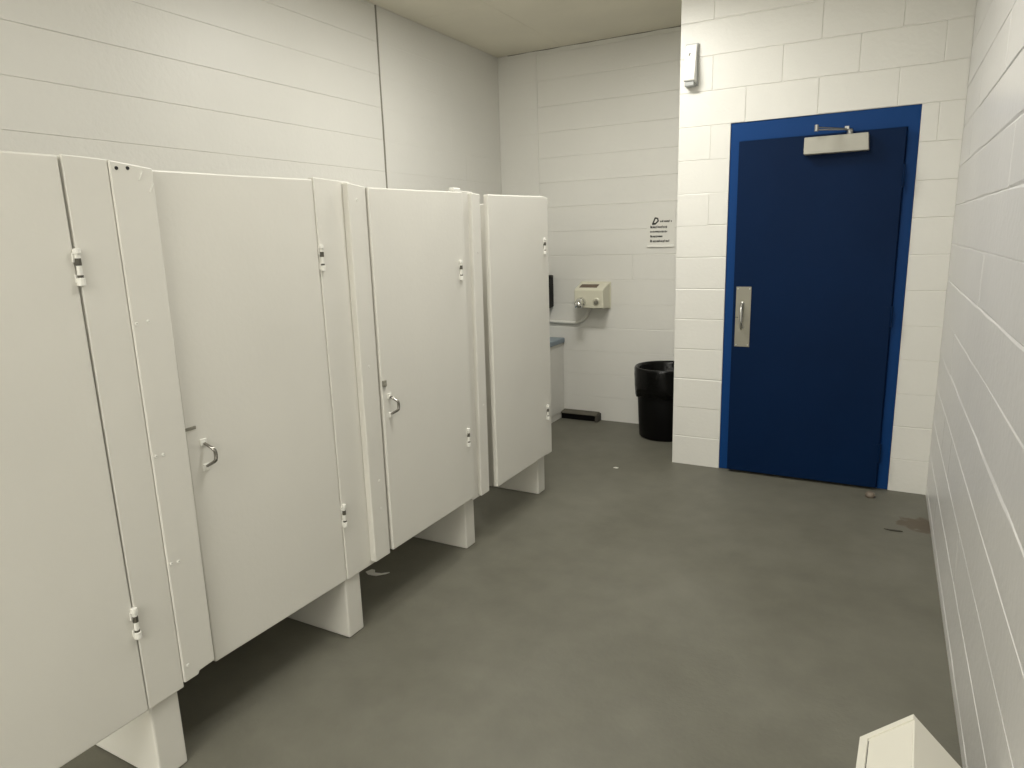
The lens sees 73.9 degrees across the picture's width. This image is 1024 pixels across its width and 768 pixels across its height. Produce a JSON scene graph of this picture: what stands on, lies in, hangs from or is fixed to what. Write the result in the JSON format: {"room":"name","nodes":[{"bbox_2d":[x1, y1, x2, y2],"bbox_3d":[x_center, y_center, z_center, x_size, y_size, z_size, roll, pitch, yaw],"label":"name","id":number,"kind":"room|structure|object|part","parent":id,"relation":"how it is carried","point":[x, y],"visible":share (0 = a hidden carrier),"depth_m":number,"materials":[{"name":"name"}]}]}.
{"room":"public restroom","nodes":[
{"label":"public restroom","id":0,"kind":"room"},
{"bbox_2d":[0,0,501,203],"bbox_3d":[-2.512,-0.292,1.903,0.200,3.082,10.274,5,14,28],"label":"wall","id":1,"kind":"structure","parent":0,"point":[265,88],"depth_m":3.61,"materials":[{"name":"white paint"}]},
{"bbox_2d":[374,5,387,187],"bbox_3d":[-0.840,-0.942,4.717,0.011,3.080,0.016,5,14,28],"label":"joint","id":2,"kind":"object","parent":1,"relation":"attached to","point":[374,5],"visible":0.36,"depth_m":4.51,"materials":[{"name":"grey"}]},
{"bbox_2d":[60,418,962,767],"bbox_3d":[-0.957,1.424,1.320,3.737,0.120,10.474,5,14,28],"label":"floor","id":3,"kind":"structure","parent":0,"point":[651,610],"depth_m":2.72,"materials":[{"name":"grey paint"}]},
{"bbox_2d":[0,150,213,767],"bbox_3d":[-1.700,0.315,1.980,1.241,1.814,0.848,5,14,28],"label":"stall","id":4,"kind":"object","parent":3,"relation":"on","point":[104,615],"visible":1,"depth_m":1.78,"materials":[{"name":"white paint"}]},
{"bbox_3d":[-1.241,0.256,1.574,0.028,1.550,0.610,5,14,28],"label":"door","id":5,"kind":"part","parent":4,"relation":"part of","materials":[{"name":"white paint"}]},
{"bbox_2d":[152,170,389,660],"bbox_3d":[-1.288,0.148,2.712,1.253,1.811,0.857,5,14,28],"label":"stall","id":6,"kind":"object","parent":3,"relation":"on","point":[269,286],"visible":0.96,"depth_m":2.34,"materials":[{"name":"white paint"}]},
{"bbox_3d":[-0.933,0.220,2.108,0.044,0.084,0.014,0,12,7],"label":"pull handle","id":7,"kind":"part","parent":6,"relation":"part of","materials":[{"name":"silver metal"}]},
{"bbox_2d":[366,569,389,575],"bbox_3d":[-0.658,0.921,3.315,0.117,0.009,0.050,3,13,23],"label":"paper scrap","id":8,"kind":"object","parent":3,"relation":"on","point":[372,572],"visible":1,"depth_m":3.31,"materials":[{"name":"white paper"}]},
{"bbox_2d":[365,187,488,548],"bbox_3d":[-0.862,-0.021,3.429,1.302,1.816,0.831,5,14,28],"label":"stall","id":9,"kind":"object","parent":3,"relation":"on","point":[425,253],"visible":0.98,"depth_m":3.05,"materials":[{"name":"white paint"}]},
{"bbox_3d":[-0.484,0.088,2.812,0.044,0.084,0.014,0,12,7],"label":"pull handle","id":10,"kind":"part","parent":9,"relation":"part of","materials":[{"name":"silver metal"}]},
{"bbox_2d":[480,194,551,493],"bbox_3d":[-0.480,-0.182,4.141,1.281,1.811,0.696,5,14,28],"label":"stall","id":11,"kind":"object","parent":3,"relation":"on","point":[514,229],"visible":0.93,"depth_m":3.79,"materials":[{"name":"white paint"}]},
{"bbox_2d":[550,337,564,422],"bbox_3d":[-0.007,0.012,5.791,0.588,0.715,0.941,5,14,28],"label":"base cabinet","id":12,"kind":"object","parent":3,"relation":"on","point":[556,343],"visible":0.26,"depth_m":5.93,"materials":[{"name":"white paint"}]},
{"bbox_2d":[550,337,564,346],"bbox_3d":[-0.017,-0.316,5.721,0.588,0.044,0.941,5,14,28],"label":"countertop","id":13,"kind":"structure","parent":12,"relation":"on","point":[554,341],"depth_m":5.88,"materials":[{"name":"blue laminate"}]},
{"bbox_2d":[561,408,600,422],"bbox_3d":[0.605,0.277,6.005,0.350,0.073,0.096,5,14,28],"label":"block","id":14,"kind":"object","parent":3,"relation":"on","point":[595,416],"visible":1,"depth_m":5.99,"materials":[{"name":"black plastic"}]},
{"bbox_2d":[634,361,673,441],"bbox_3d":[1.213,0.133,5.408,0.476,0.567,0.474,5,14,28],"label":"trash can","id":15,"kind":"object","parent":3,"relation":"on","point":[654,380],"visible":0.56,"depth_m":5.25,"materials":[{"name":"black plastic"}]},
{"bbox_2d":[865,491,874,497],"bbox_3d":[2.150,0.661,4.085,0.054,0.032,0.054,5,14,28],"label":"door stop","id":16,"kind":"object","parent":3,"relation":"on","point":[869,494],"visible":1,"depth_m":4.07,"materials":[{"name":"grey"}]},
{"bbox_2d":[856,714,960,767],"bbox_3d":[0.868,1.034,1.511,0.215,0.454,0.340,5,14,30],"label":"bin","id":17,"kind":"object","parent":3,"relation":"on","point":[905,742],"visible":1,"depth_m":1.56,"materials":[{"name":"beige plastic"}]},
{"bbox_3d":[0.865,0.872,1.475,0.212,0.116,0.340,5,14,30],"label":"lid","id":18,"kind":"part","parent":17,"relation":"part of","materials":[{"name":"beige plastic"}]},
{"bbox_2d":[365,0,681,57],"bbox_3d":[-1.052,-1.706,0.651,3.737,0.120,10.474,5,14,28],"label":"ceiling","id":19,"kind":"structure","parent":0,"point":[497,28],"depth_m":4.79,"materials":[{"name":"white paint"}]},
{"bbox_2d":[497,27,680,423],"bbox_3d":[0.760,-1.212,5.753,2.197,3.082,0.200,5,14,28],"label":"wall","id":20,"kind":"structure","parent":0,"point":[608,109],"depth_m":5.60,"materials":[{"name":"white paint"}]},
{"bbox_2d":[535,51,539,195],"bbox_3d":[0.243,-1.231,5.919,0.010,3.080,0.011,5,14,28],"label":"joint","id":21,"kind":"object","parent":20,"relation":"attached to","point":[535,51],"visible":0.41,"depth_m":5.71,"materials":[{"name":"white paint"}]},
{"bbox_2d":[549,275,553,307],"bbox_3d":[0.287,-0.794,5.933,0.124,0.306,0.103,5,14,28],"label":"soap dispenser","id":22,"kind":"object","parent":20,"relation":"attached to","point":[551,295],"visible":0.2,"depth_m":5.90,"materials":[{"name":"black plastic"}]},
{"bbox_2d":[549,308,590,323],"bbox_3d":[0.366,-0.607,5.977,0.706,0.150,0.026,5,14,28],"label":"conduit","id":23,"kind":"object","parent":20,"relation":"attached to","point":[589,309],"visible":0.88,"depth_m":5.89,"materials":[{"name":"white"}]},
{"bbox_2d":[574,281,610,308],"bbox_3d":[0.649,-0.729,5.653,0.272,0.225,0.266,5,14,28],"label":"dryer","id":24,"kind":"object","parent":20,"relation":"attached to","point":[588,294],"visible":1,"depth_m":5.63,"materials":[{"name":"beige metal"}]},
{"bbox_2d":[579,284,598,287],"bbox_3d":[0.645,-0.817,5.678,0.155,0.026,0.066,5,14,28],"label":"air vent","id":25,"kind":"object","parent":24,"relation":"attached to","point":[580,285],"depth_m":5.67,"materials":[{"name":"brown"}]},
{"bbox_2d":[509,26,680,55],"bbox_3d":[0.668,-2.698,5.344,1.600,0.012,0.011,5,14,28],"label":"joint","id":26,"kind":"object","parent":20,"relation":"attached to","point":[675,26],"visible":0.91,"depth_m":5.34,"materials":[{"name":"grey"}]},
{"bbox_2d":[647,209,674,246],"bbox_3d":[1.177,-1.233,5.391,0.224,0.288,0.012,5,14,28],"label":"notice sign","id":27,"kind":"object","parent":20,"relation":"attached to","point":[660,223],"visible":1,"depth_m":5.39,"materials":[{"name":"white paper"}]},
{"bbox_2d":[672,0,976,494],"bbox_3d":[2.060,-0.975,4.460,1.740,3.082,0.874,5,14,28],"label":"wall","id":28,"kind":"structure","parent":0,"point":[759,60],"depth_m":4.00,"materials":[{"name":"white paint"}]},
{"bbox_2d":[683,43,698,87],"bbox_3d":[1.105,-1.971,4.204,0.080,0.252,0.079,5,14,28],"label":"air freshener","id":29,"kind":"object","parent":28,"relation":"attached to","point":[691,65],"visible":1,"depth_m":4.19,"materials":[{"name":"white plastic"}]},
{"bbox_2d":[719,104,921,488],"bbox_3d":[1.816,-0.472,4.168,1.016,2.235,0.348,5,14,28],"label":"door","id":30,"kind":"structure","parent":28,"relation":"in","point":[820,207],"depth_m":4.13,"materials":[{"name":"blue paint"}]},
{"bbox_3d":[1.458,-0.432,4.328,0.024,0.178,0.056,5,14,28],"label":"pull handle","id":31,"kind":"part","parent":30,"relation":"part of","materials":[{"name":"silver metal"}]},
{"bbox_3d":[1.475,-0.428,4.350,0.092,0.383,0.004,5,14,28],"label":"pull plate","id":32,"kind":"part","parent":30,"relation":"part of","materials":[{"name":"silver metal"}]},
{"bbox_3d":[1.816,-1.444,3.835,0.244,0.037,0.065,-6,13,-20],"label":"closer arm","id":33,"kind":"part","parent":30,"relation":"part of","materials":[{"name":"silver metal"}]},
{"bbox_2d":[926,0,1023,767],"bbox_3d":[0.345,0.075,-0.216,0.200,3.082,9.210,5,14,28],"label":"wall","id":34,"kind":"structure","parent":0,"point":[975,487],"depth_m":2.19,"materials":[{"name":"white paint"}]}
]}

